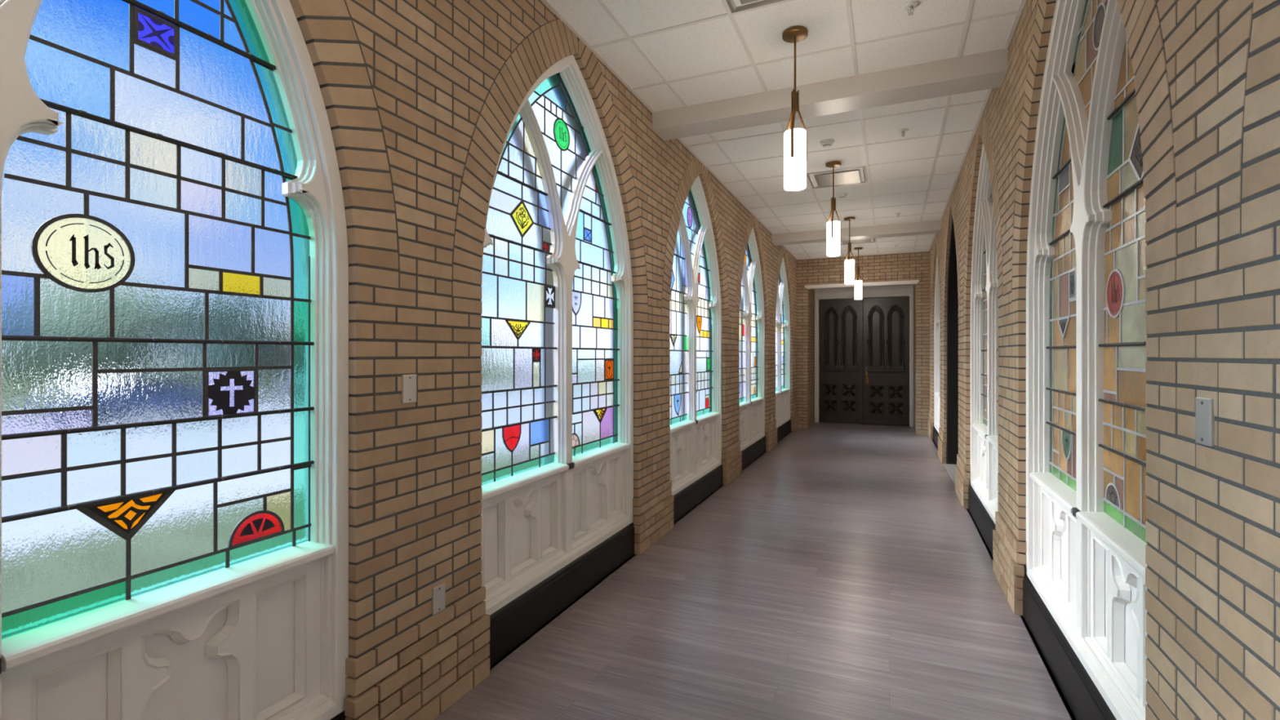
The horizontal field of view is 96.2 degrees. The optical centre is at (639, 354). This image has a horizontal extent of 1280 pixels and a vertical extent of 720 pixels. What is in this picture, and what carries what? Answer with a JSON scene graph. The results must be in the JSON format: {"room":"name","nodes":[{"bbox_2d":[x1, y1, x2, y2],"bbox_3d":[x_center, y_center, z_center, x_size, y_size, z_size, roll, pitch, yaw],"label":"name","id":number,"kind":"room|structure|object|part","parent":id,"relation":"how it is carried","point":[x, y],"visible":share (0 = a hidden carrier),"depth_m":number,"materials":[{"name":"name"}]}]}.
{"room":"church corridor","nodes":[
{"label":"church corridor","id":0,"kind":"room"},
{"bbox_2d":[288,0,798,719],"bbox_3d":[-0.456,-0.288,3.517,0.296,3.701,17.387,0,0,23],"label":"wall","id":1,"kind":"structure","parent":0,"point":[422,99],"depth_m":2.37,"materials":[{"name":"brick"}]},
{"bbox_2d":[0,0,348,719],"bbox_3d":[-1.473,-0.167,1.245,0.225,3.258,1.770,0,0,23],"label":"window","id":2,"kind":"structure","parent":1,"relation":"in","point":[174,262],"depth_m":1.58,"materials":[{"name":"multicoloured glass"}]},
{"bbox_3d":[-1.248,0.665,1.620,0.096,0.050,0.796,0,0,23],"label":"sill","id":3,"kind":"part","parent":2,"relation":"part of","materials":[{"name":"white paint"}]},
{"bbox_3d":[-1.410,1.198,1.217,0.080,0.072,1.672,0,0,23],"label":"foot moulding","id":4,"kind":"part","parent":2,"relation":"part of","materials":[{"name":"white paint"}]},
{"bbox_2d":[329,711,345,719],"bbox_3d":[-1.390,1.348,1.209,0.082,0.228,1.710,0,0,23],"label":"baseboard","id":5,"kind":"structure","parent":1,"relation":"attached to","point":[340,716],"depth_m":1.97,"materials":[{"name":"black plastic"}]},
{"bbox_2d":[401,373,416,403],"bbox_3d":[-0.888,0.131,2.211,0.012,0.109,0.069,0,0,23],"label":"wall plate","id":6,"kind":"object","parent":1,"relation":"attached to","point":[408,381],"visible":1,"depth_m":2.20,"materials":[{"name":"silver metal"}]},
{"bbox_2d":[431,582,444,615],"bbox_3d":[-0.825,1.001,2.356,0.012,0.109,0.069,0,0,23],"label":"wall plate","id":7,"kind":"object","parent":1,"relation":"attached to","point":[438,592],"visible":1,"depth_m":2.35,"materials":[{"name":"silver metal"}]},
{"bbox_2d":[480,54,633,615],"bbox_3d":[-0.503,-0.167,3.477,0.225,3.258,1.770,0,0,23],"label":"window","id":8,"kind":"structure","parent":1,"relation":"in","point":[557,400],"depth_m":3.38,"materials":[{"name":"multicoloured glass"}]},
{"bbox_3d":[-0.623,0.665,3.057,0.096,0.050,0.796,0,0,23],"label":"sill","id":9,"kind":"part","parent":8,"relation":"part of","materials":[{"name":"white paint"}]},
{"bbox_3d":[-0.489,-0.528,3.471,0.001,2.375,1.644,0,0,23],"label":"border glass","id":10,"kind":"part","parent":8,"relation":"part of","materials":[{"name":"glass"}]},
{"bbox_3d":[-0.439,1.198,3.450,0.080,0.072,1.672,0,0,23],"label":"foot moulding","id":11,"kind":"part","parent":8,"relation":"part of","materials":[{"name":"white paint"}]},
{"bbox_3d":[-0.277,0.665,3.853,0.096,0.050,0.796,0,0,23],"label":"sill","id":12,"kind":"part","parent":8,"relation":"part of","materials":[{"name":"white paint"}]},
{"bbox_3d":[-0.219,0.107,4.085,0.005,0.155,0.147,0,0,23],"label":"orange panel","id":13,"kind":"part","parent":8,"relation":"part of","materials":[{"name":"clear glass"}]},
{"bbox_2d":[488,522,634,666],"bbox_3d":[-0.420,1.348,3.441,0.082,0.228,1.710,0,0,23],"label":"baseboard","id":14,"kind":"structure","parent":1,"relation":"attached to","point":[517,620],"depth_m":3.20,"materials":[{"name":"black plastic"}]},
{"bbox_2d":[669,175,721,495],"bbox_3d":[0.467,-0.167,5.710,0.225,3.258,1.770,0,0,23],"label":"window","id":15,"kind":"structure","parent":1,"relation":"in","point":[695,305],"depth_m":5.79,"materials":[{"name":"multicoloured glass"}]},
{"bbox_3d":[0.347,0.665,5.289,0.096,0.050,0.796,0,0,23],"label":"sill","id":16,"kind":"part","parent":15,"relation":"part of","materials":[{"name":"white paint"}]},
{"bbox_3d":[0.481,-0.528,5.704,0.001,2.375,1.644,0,0,23],"label":"border glass","id":17,"kind":"part","parent":15,"relation":"part of","materials":[{"name":"glass"}]},
{"bbox_3d":[0.531,1.198,5.682,0.080,0.072,1.672,0,0,23],"label":"foot moulding","id":18,"kind":"part","parent":15,"relation":"part of","materials":[{"name":"white paint"}]},
{"bbox_3d":[0.693,0.665,6.085,0.096,0.050,0.796,0,0,23],"label":"sill","id":19,"kind":"part","parent":15,"relation":"part of","materials":[{"name":"white paint"}]},
{"bbox_3d":[0.754,0.107,6.323,0.005,0.155,0.135,0,0,23],"label":"green panel","id":20,"kind":"part","parent":15,"relation":"part of","materials":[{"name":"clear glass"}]},
{"bbox_2d":[672,464,723,523],"bbox_3d":[0.550,1.348,5.674,0.082,0.228,1.710,0,0,23],"label":"baseboard","id":21,"kind":"structure","parent":1,"relation":"attached to","point":[688,498],"depth_m":5.57,"materials":[{"name":"black plastic"}]},
{"bbox_2d":[738,227,764,450],"bbox_3d":[1.438,-0.167,7.942,0.225,3.258,1.770,0,0,23],"label":"window","id":22,"kind":"structure","parent":1,"relation":"in","point":[752,317],"depth_m":8.15,"materials":[{"name":"white paint"}]},
{"bbox_3d":[1.317,0.665,7.521,0.096,0.050,0.796,0,0,23],"label":"sill","id":23,"kind":"part","parent":22,"relation":"part of","materials":[{"name":"white paint"}]},
{"bbox_3d":[1.452,-0.528,7.936,0.001,2.375,1.644,0,0,23],"label":"border glass","id":24,"kind":"part","parent":22,"relation":"part of","materials":[{"name":"glass"}]},
{"bbox_3d":[1.501,1.198,7.915,0.080,0.072,1.672,0,0,23],"label":"foot moulding","id":25,"kind":"part","parent":22,"relation":"part of","materials":[{"name":"white paint"}]},
{"bbox_3d":[1.710,0.107,8.522,0.005,0.155,0.132,0,0,23],"label":"red panel","id":26,"kind":"part","parent":22,"relation":"part of","materials":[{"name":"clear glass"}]},
{"bbox_3d":[1.663,0.665,8.317,0.096,0.050,0.796,0,0,23],"label":"sill","id":27,"kind":"part","parent":22,"relation":"part of","materials":[{"name":"white paint"}]},
{"bbox_2d":[741,435,765,469],"bbox_3d":[1.521,1.348,7.906,0.082,0.228,1.710,0,0,23],"label":"baseboard","id":28,"kind":"structure","parent":1,"relation":"attached to","point":[753,451],"depth_m":7.87,"materials":[{"name":"black plastic"}]},
{"bbox_2d":[775,256,790,427],"bbox_3d":[2.408,-0.167,10.175,0.225,3.258,1.770,0,0,23],"label":"window","id":29,"kind":"structure","parent":1,"relation":"in","point":[782,316],"depth_m":10.56,"materials":[{"name":"white paint"}]},
{"bbox_3d":[2.288,0.665,9.754,0.096,0.050,0.796,0,0,23],"label":"sill","id":30,"kind":"part","parent":29,"relation":"part of","materials":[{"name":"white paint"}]},
{"bbox_3d":[2.472,1.198,10.147,0.080,0.072,1.672,0,0,23],"label":"foot moulding","id":31,"kind":"part","parent":29,"relation":"part of","materials":[{"name":"white paint"}]},
{"bbox_3d":[2.634,0.665,10.550,0.096,0.050,0.796,0,0,23],"label":"sill","id":32,"kind":"part","parent":29,"relation":"part of","materials":[{"name":"white paint"}]},
{"bbox_2d":[777,419,791,442],"bbox_3d":[2.491,1.348,10.139,0.082,0.228,1.710,0,0,23],"label":"baseboard","id":33,"kind":"structure","parent":1,"relation":"attached to","point":[783,430],"depth_m":10.17,"materials":[{"name":"black plastic"}]},
{"bbox_2d":[434,422,1075,719],"bbox_3d":[1.158,1.522,3.558,2.724,0.120,18.850,0,0,23],"label":"floor","id":34,"kind":"structure","parent":0,"point":[844,573],"depth_m":3.14,"materials":[{"name":"grey wood"}]},
{"bbox_2d":[542,0,1026,259],"bbox_3d":[0.770,-1.946,3.066,3.164,0.125,17.837,0,0,23],"label":"ceiling","id":35,"kind":"structure","parent":0,"point":[670,54],"depth_m":3.93,"materials":[{"name":"tile"}]},
{"bbox_2d":[725,0,785,13],"bbox_3d":[0.657,-1.889,2.787,0.581,0.031,0.584,0,0,23],"label":"ceiling vent","id":36,"kind":"object","parent":35,"relation":"in","point":[733,8],"visible":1,"depth_m":3.09,"materials":[{"name":"white metal"}]},
{"bbox_2d":[782,26,808,191],"bbox_3d":[0.910,-1.432,3.374,0.146,0.909,0.146,0,0,23],"label":"pendant light","id":37,"kind":"object","parent":35,"relation":"hanging from","point":[795,139],"visible":1,"depth_m":3.33,"materials":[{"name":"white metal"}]},
{"bbox_3d":[0.888,-1.344,3.410,0.017,0.412,0.054,0,0,-32],"label":"arm","id":38,"kind":"part","parent":37,"relation":"part of","materials":[{"name":"gold metal"}]},
{"bbox_3d":[0.890,-1.344,3.337,0.017,0.412,0.054,0,0,28],"label":"arm","id":39,"kind":"part","parent":37,"relation":"part of","materials":[{"name":"gold metal"}]},
{"bbox_3d":[0.910,-1.141,3.374,0.124,0.327,0.124,0,0,23],"label":"lamp shade","id":40,"kind":"part","parent":37,"relation":"part of","materials":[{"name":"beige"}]},
{"bbox_3d":[0.910,-1.653,3.374,0.013,0.431,0.013,0,0,23],"label":"rod","id":41,"kind":"part","parent":37,"relation":"part of","materials":[{"name":"gold metal"}]},
{"bbox_3d":[0.953,-1.344,3.375,0.054,0.412,0.017,0,0,-2],"label":"arm","id":42,"kind":"part","parent":37,"relation":"part of","materials":[{"name":"gold metal"}]},
{"bbox_2d":[819,138,835,147],"bbox_3d":[1.661,-1.867,5.101,0.128,0.051,0.128,0,0,23],"label":"smoke detector","id":43,"kind":"object","parent":35,"relation":"attached to","point":[827,143],"visible":1,"depth_m":5.07,"materials":[{"name":"white plastic"}]},
{"bbox_2d":[652,48,1008,140],"bbox_3d":[1.231,-1.825,4.126,2.372,0.147,0.250,0,0,23],"label":"ceiling beam","id":44,"kind":"structure","parent":35,"relation":"attached to","point":[985,70],"depth_m":3.97,"materials":[{"name":"beige paint"}]},
{"bbox_2d":[825,160,841,256],"bbox_3d":[1.909,-1.432,5.672,0.146,0.909,0.146,0,0,23],"label":"pendant light","id":45,"kind":"object","parent":35,"relation":"hanging from","point":[833,228],"visible":1,"depth_m":5.63,"materials":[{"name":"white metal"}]},
{"bbox_3d":[1.887,-1.344,5.708,0.017,0.412,0.054,0,0,-32],"label":"arm","id":46,"kind":"part","parent":45,"relation":"part of","materials":[{"name":"gold metal"}]},
{"bbox_3d":[1.889,-1.344,5.635,0.017,0.412,0.054,0,0,28],"label":"arm","id":47,"kind":"part","parent":45,"relation":"part of","materials":[{"name":"gold metal"}]},
{"bbox_3d":[1.909,-1.141,5.672,0.124,0.327,0.124,0,0,23],"label":"lamp shade","id":48,"kind":"part","parent":45,"relation":"part of","materials":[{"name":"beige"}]},
{"bbox_3d":[1.909,-1.653,5.672,0.013,0.431,0.013,0,0,23],"label":"rod","id":49,"kind":"part","parent":45,"relation":"part of","materials":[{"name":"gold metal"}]},
{"bbox_3d":[1.952,-1.344,5.673,0.054,0.412,0.017,0,0,-2],"label":"arm","id":50,"kind":"part","parent":45,"relation":"part of","materials":[{"name":"gold metal"}]},
{"bbox_2d":[806,166,867,188],"bbox_3d":[2.115,-1.889,6.141,0.581,0.031,0.584,0,0,23],"label":"ceiling vent","id":51,"kind":"object","parent":35,"relation":"in","point":[851,177],"visible":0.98,"depth_m":6.11,"materials":[{"name":"white metal"}]},
{"bbox_2d":[836,192,848,199],"bbox_3d":[2.385,-1.867,6.781,0.128,0.051,0.128,0,0,23],"label":"smoke detector","id":52,"kind":"object","parent":35,"relation":"attached to","point":[842,195],"visible":1,"depth_m":6.75,"materials":[{"name":"white plastic"}]},
{"bbox_2d":[844,217,855,284],"bbox_3d":[2.899,-1.432,7.950,0.146,0.909,0.146,0,0,23],"label":"pendant light","id":53,"kind":"object","parent":35,"relation":"hanging from","point":[849,264],"visible":1,"depth_m":7.91,"materials":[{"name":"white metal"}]},
{"bbox_3d":[2.879,-1.344,7.913,0.017,0.412,0.054,0,0,28],"label":"arm","id":54,"kind":"part","parent":53,"relation":"part of","materials":[{"name":"gold metal"}]},
{"bbox_3d":[2.899,-1.141,7.950,0.124,0.327,0.124,0,0,23],"label":"lamp shade","id":55,"kind":"part","parent":53,"relation":"part of","materials":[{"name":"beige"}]},
{"bbox_2d":[771,220,941,245],"bbox_3d":[3.204,-1.825,8.666,2.372,0.147,0.250,0,0,23],"label":"ceiling beam","id":56,"kind":"structure","parent":35,"relation":"attached to","point":[926,227],"depth_m":8.51,"materials":[{"name":"beige paint"}]},
{"bbox_2d":[840,238,875,244],"bbox_3d":[3.573,-1.889,9.496,0.581,0.031,0.584,0,0,23],"label":"ceiling vent","id":57,"kind":"object","parent":35,"relation":"in","point":[857,241],"visible":0.5,"depth_m":9.56,"materials":[{"name":"white metal"}]},
{"bbox_2d":[853,247,862,299],"bbox_3d":[3.863,-1.432,10.168,0.146,0.909,0.146,0,0,23],"label":"pendant light","id":58,"kind":"object","parent":35,"relation":"hanging from","point":[858,284],"visible":0.99,"depth_m":10.12,"materials":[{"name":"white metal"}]},
{"bbox_3d":[3.843,-1.344,10.131,0.017,0.412,0.054,0,0,28],"label":"arm","id":59,"kind":"part","parent":58,"relation":"part of","materials":[{"name":"gold metal"}]},
{"bbox_3d":[3.863,-1.141,10.168,0.124,0.327,0.124,0,0,23],"label":"lamp shade","id":60,"kind":"part","parent":58,"relation":"part of","materials":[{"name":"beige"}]},
{"bbox_2d":[897,128,908,137],"bbox_3d":[2.220,-1.867,4.848,0.084,0.051,0.084,0,0,23],"label":"sprinkler head","id":61,"kind":"object","parent":35,"relation":"attached to","point":[901,131],"visible":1,"depth_m":4.84},
{"bbox_2d":[902,0,919,15],"bbox_3d":[1.465,-1.867,3.111,0.084,0.051,0.084,0,0,23],"label":"sprinkler head","id":62,"kind":"object","parent":35,"relation":"attached to","point":[910,6],"visible":1,"depth_m":3.10},
{"bbox_2d":[796,251,929,434],"bbox_3d":[4.507,-0.288,11.663,3.164,3.701,1.514,0,0,23],"label":"wall","id":63,"kind":"structure","parent":0,"point":[913,265],"depth_m":10.97,"materials":[{"name":"brick"}]},
{"bbox_2d":[818,297,862,423],"bbox_3d":[4.274,0.134,12.255,0.893,2.640,0.125,0,0,23],"label":"door","id":64,"kind":"structure","parent":63,"relation":"in","point":[841,320],"depth_m":12.25,"materials":[{"name":"brown wood"}]},
{"bbox_3d":[4.101,1.090,12.345,0.288,0.263,0.042,0,0,23],"label":"carved panel","id":65,"kind":"part","parent":64,"relation":"part of","materials":[{"name":"brown wood"}]},
{"bbox_3d":[4.101,0.760,12.345,0.288,0.293,0.042,0,0,23],"label":"carved panel","id":66,"kind":"part","parent":64,"relation":"part of","materials":[{"name":"brown wood"}]},
{"bbox_3d":[4.104,-0.412,12.327,0.276,1.258,0.060,0,0,23],"label":"arch moulding","id":67,"kind":"part","parent":64,"relation":"part of","materials":[{"name":"brown wood"}]},
{"bbox_3d":[4.445,1.090,12.196,0.298,0.263,0.042,0,0,23],"label":"carved panel","id":68,"kind":"part","parent":64,"relation":"part of","materials":[{"name":"brown wood"}]},
{"bbox_3d":[4.445,0.760,12.196,0.298,0.293,0.042,0,0,23],"label":"carved panel","id":69,"kind":"part","parent":64,"relation":"part of","materials":[{"name":"brown wood"}]},
{"bbox_3d":[4.434,-0.412,12.183,0.306,1.258,0.060,0,0,23],"label":"arch moulding","id":70,"kind":"part","parent":64,"relation":"part of","materials":[{"name":"brown wood"}]},
{"bbox_2d":[804,280,919,288],"bbox_3d":[4.218,-1.334,11.016,2.031,0.063,0.205,0,0,23],"label":"trim","id":71,"kind":"structure","parent":63,"relation":"attached to","point":[911,282],"depth_m":10.89,"materials":[{"name":"white paint"}]},
{"bbox_2d":[814,284,913,426],"bbox_3d":[4.686,0.022,12.092,1.929,2.880,0.185,0,0,23],"label":"trim","id":72,"kind":"structure","parent":63,"relation":"attached to","point":[900,291],"depth_m":12.00,"materials":[{"name":"white paint"}]},
{"bbox_2d":[862,296,909,426],"bbox_3d":[5.096,0.134,11.895,0.890,2.640,0.130,0,0,23],"label":"door","id":73,"kind":"structure","parent":63,"relation":"in","point":[886,320],"depth_m":11.91,"materials":[{"name":"brown wood"}]},
{"bbox_3d":[4.745,0.442,12.017,0.060,0.360,0.075,0,0,23],"label":"handle","id":74,"kind":"part","parent":73,"relation":"part of","materials":[{"name":"gold metal"}]},
{"bbox_3d":[4.916,-0.402,11.974,0.304,1.258,0.060,0,0,23],"label":"arch moulding","id":75,"kind":"part","parent":73,"relation":"part of","materials":[{"name":"brown wood"}]},
{"bbox_3d":[4.937,1.112,11.982,0.301,0.278,0.042,0,0,23],"label":"carved panel","id":76,"kind":"part","parent":73,"relation":"part of","materials":[{"name":"brown wood"}]},
{"bbox_3d":[4.937,0.771,11.982,0.301,0.290,0.042,0,0,23],"label":"carved panel","id":77,"kind":"part","parent":73,"relation":"part of","materials":[{"name":"brown wood"}]},
{"bbox_3d":[5.257,-0.402,11.825,0.311,1.258,0.060,0,0,23],"label":"arch moulding","id":78,"kind":"part","parent":73,"relation":"part of","materials":[{"name":"brown wood"}]},
{"bbox_3d":[5.274,1.112,11.836,0.315,0.278,0.042,0,0,23],"label":"carved panel","id":79,"kind":"part","parent":73,"relation":"part of","materials":[{"name":"brown wood"}]},
{"bbox_3d":[5.274,0.771,11.836,0.315,0.290,0.042,0,0,23],"label":"carved panel","id":80,"kind":"part","parent":73,"relation":"part of","materials":[{"name":"brown wood"}]},
{"bbox_2d":[928,0,1279,719],"bbox_3d":[1.936,-0.288,2.477,0.296,3.701,17.387,0,0,23],"label":"wall","id":81,"kind":"structure","parent":0,"point":[1206,73],"depth_m":1.39,"materials":[{"name":"brick"}]},
{"bbox_2d":[933,426,938,448],"bbox_3d":[4.752,1.348,9.114,0.082,0.228,1.710,0,0,23],"label":"baseboard","id":82,"kind":"structure","parent":81,"relation":"attached to","point":[935,433],"depth_m":9.32,"materials":[{"name":"black plastic"}]},
{"bbox_2d":[933,257,940,432],"bbox_3d":[4.793,-0.167,9.096,0.133,3.258,1.770,0,0,23],"label":"window","id":83,"kind":"structure","parent":81,"relation":"in","point":[936,318],"depth_m":9.85,"materials":[{"name":"white paint"}]},
{"bbox_2d":[944,214,958,484],"bbox_3d":[3.893,-0.147,6.833,0.358,3.298,1.770,0,0,23],"label":"door","id":84,"kind":"structure","parent":81,"relation":"in","point":[952,317],"depth_m":7.61,"materials":[{"name":"black"}]},
{"bbox_2d":[968,484,995,555],"bbox_3d":[2.811,1.348,4.649,0.082,0.228,1.710,0,0,23],"label":"baseboard","id":85,"kind":"structure","parent":81,"relation":"attached to","point":[985,524],"depth_m":4.66,"materials":[{"name":"black plastic"}]},
{"bbox_2d":[970,144,998,523],"bbox_3d":[2.852,-0.167,4.631,0.133,3.258,1.770,0,0,23],"label":"window","id":86,"kind":"structure","parent":81,"relation":"in","point":[984,283],"depth_m":5.00,"materials":[{"name":"white paint"}]},
{"bbox_3d":[3.014,0.665,5.034,0.096,0.050,0.796,0,0,23],"label":"sill","id":87,"kind":"part","parent":86,"relation":"part of","materials":[{"name":"white paint"}]},
{"bbox_3d":[2.830,1.198,4.641,0.080,0.072,1.672,0,0,23],"label":"foot moulding","id":88,"kind":"part","parent":86,"relation":"part of","materials":[{"name":"white paint"}]},
{"bbox_3d":[2.880,-0.528,4.619,0.001,2.375,1.644,0,0,23],"label":"border glass","id":89,"kind":"part","parent":86,"relation":"part of","materials":[{"name":"glass"}]},
{"bbox_3d":[2.668,0.665,4.238,0.096,0.050,0.796,0,0,23],"label":"sill","id":90,"kind":"part","parent":86,"relation":"part of","materials":[{"name":"white paint"}]},
{"bbox_2d":[1022,575,1116,719],"bbox_3d":[1.841,1.348,2.417,0.082,0.228,1.710,0,0,23],"label":"baseboard","id":91,"kind":"structure","parent":81,"relation":"attached to","point":[1083,698],"depth_m":2.48,"materials":[{"name":"black plastic"}]},
{"bbox_2d":[1026,0,1146,719],"bbox_3d":[1.881,-0.167,2.399,0.133,3.258,1.770,0,0,23],"label":"window","id":92,"kind":"structure","parent":81,"relation":"in","point":[1086,313],"depth_m":2.37,"materials":[{"name":"white paint"}]},
{"bbox_3d":[2.044,0.665,2.802,0.096,0.050,0.796,0,0,23],"label":"sill","id":93,"kind":"part","parent":92,"relation":"part of","materials":[{"name":"white paint"}]},
{"bbox_3d":[2.113,-0.871,2.861,0.005,0.109,0.204,0,0,23],"label":"blue pane","id":94,"kind":"part","parent":92,"relation":"part of","materials":[{"name":"glass"}]},
{"bbox_3d":[2.055,-0.333,2.728,0.005,0.142,0.110,0,0,23],"label":"slate panel","id":95,"kind":"part","parent":92,"relation":"part of","materials":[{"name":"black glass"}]},
{"bbox_3d":[1.860,1.198,2.408,0.080,0.072,1.672,0,0,23],"label":"foot moulding","id":96,"kind":"part","parent":92,"relation":"part of","materials":[{"name":"white paint"}]},
{"bbox_3d":[1.909,-0.528,2.387,0.001,2.375,1.644,0,0,23],"label":"border glass","id":97,"kind":"part","parent":92,"relation":"part of","materials":[{"name":"glass"}]},
{"bbox_3d":[1.698,0.665,2.006,0.096,0.050,0.796,0,0,23],"label":"sill","id":98,"kind":"part","parent":92,"relation":"part of","materials":[{"name":"white paint"}]},
{"bbox_2d":[1195,396,1214,447],"bbox_3d":[1.297,0.153,1.320,0.012,0.109,0.069,0,0,23],"label":"wall plate","id":99,"kind":"object","parent":81,"relation":"attached to","point":[1205,418],"visible":1,"depth_m":1.31,"materials":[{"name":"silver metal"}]}
]}

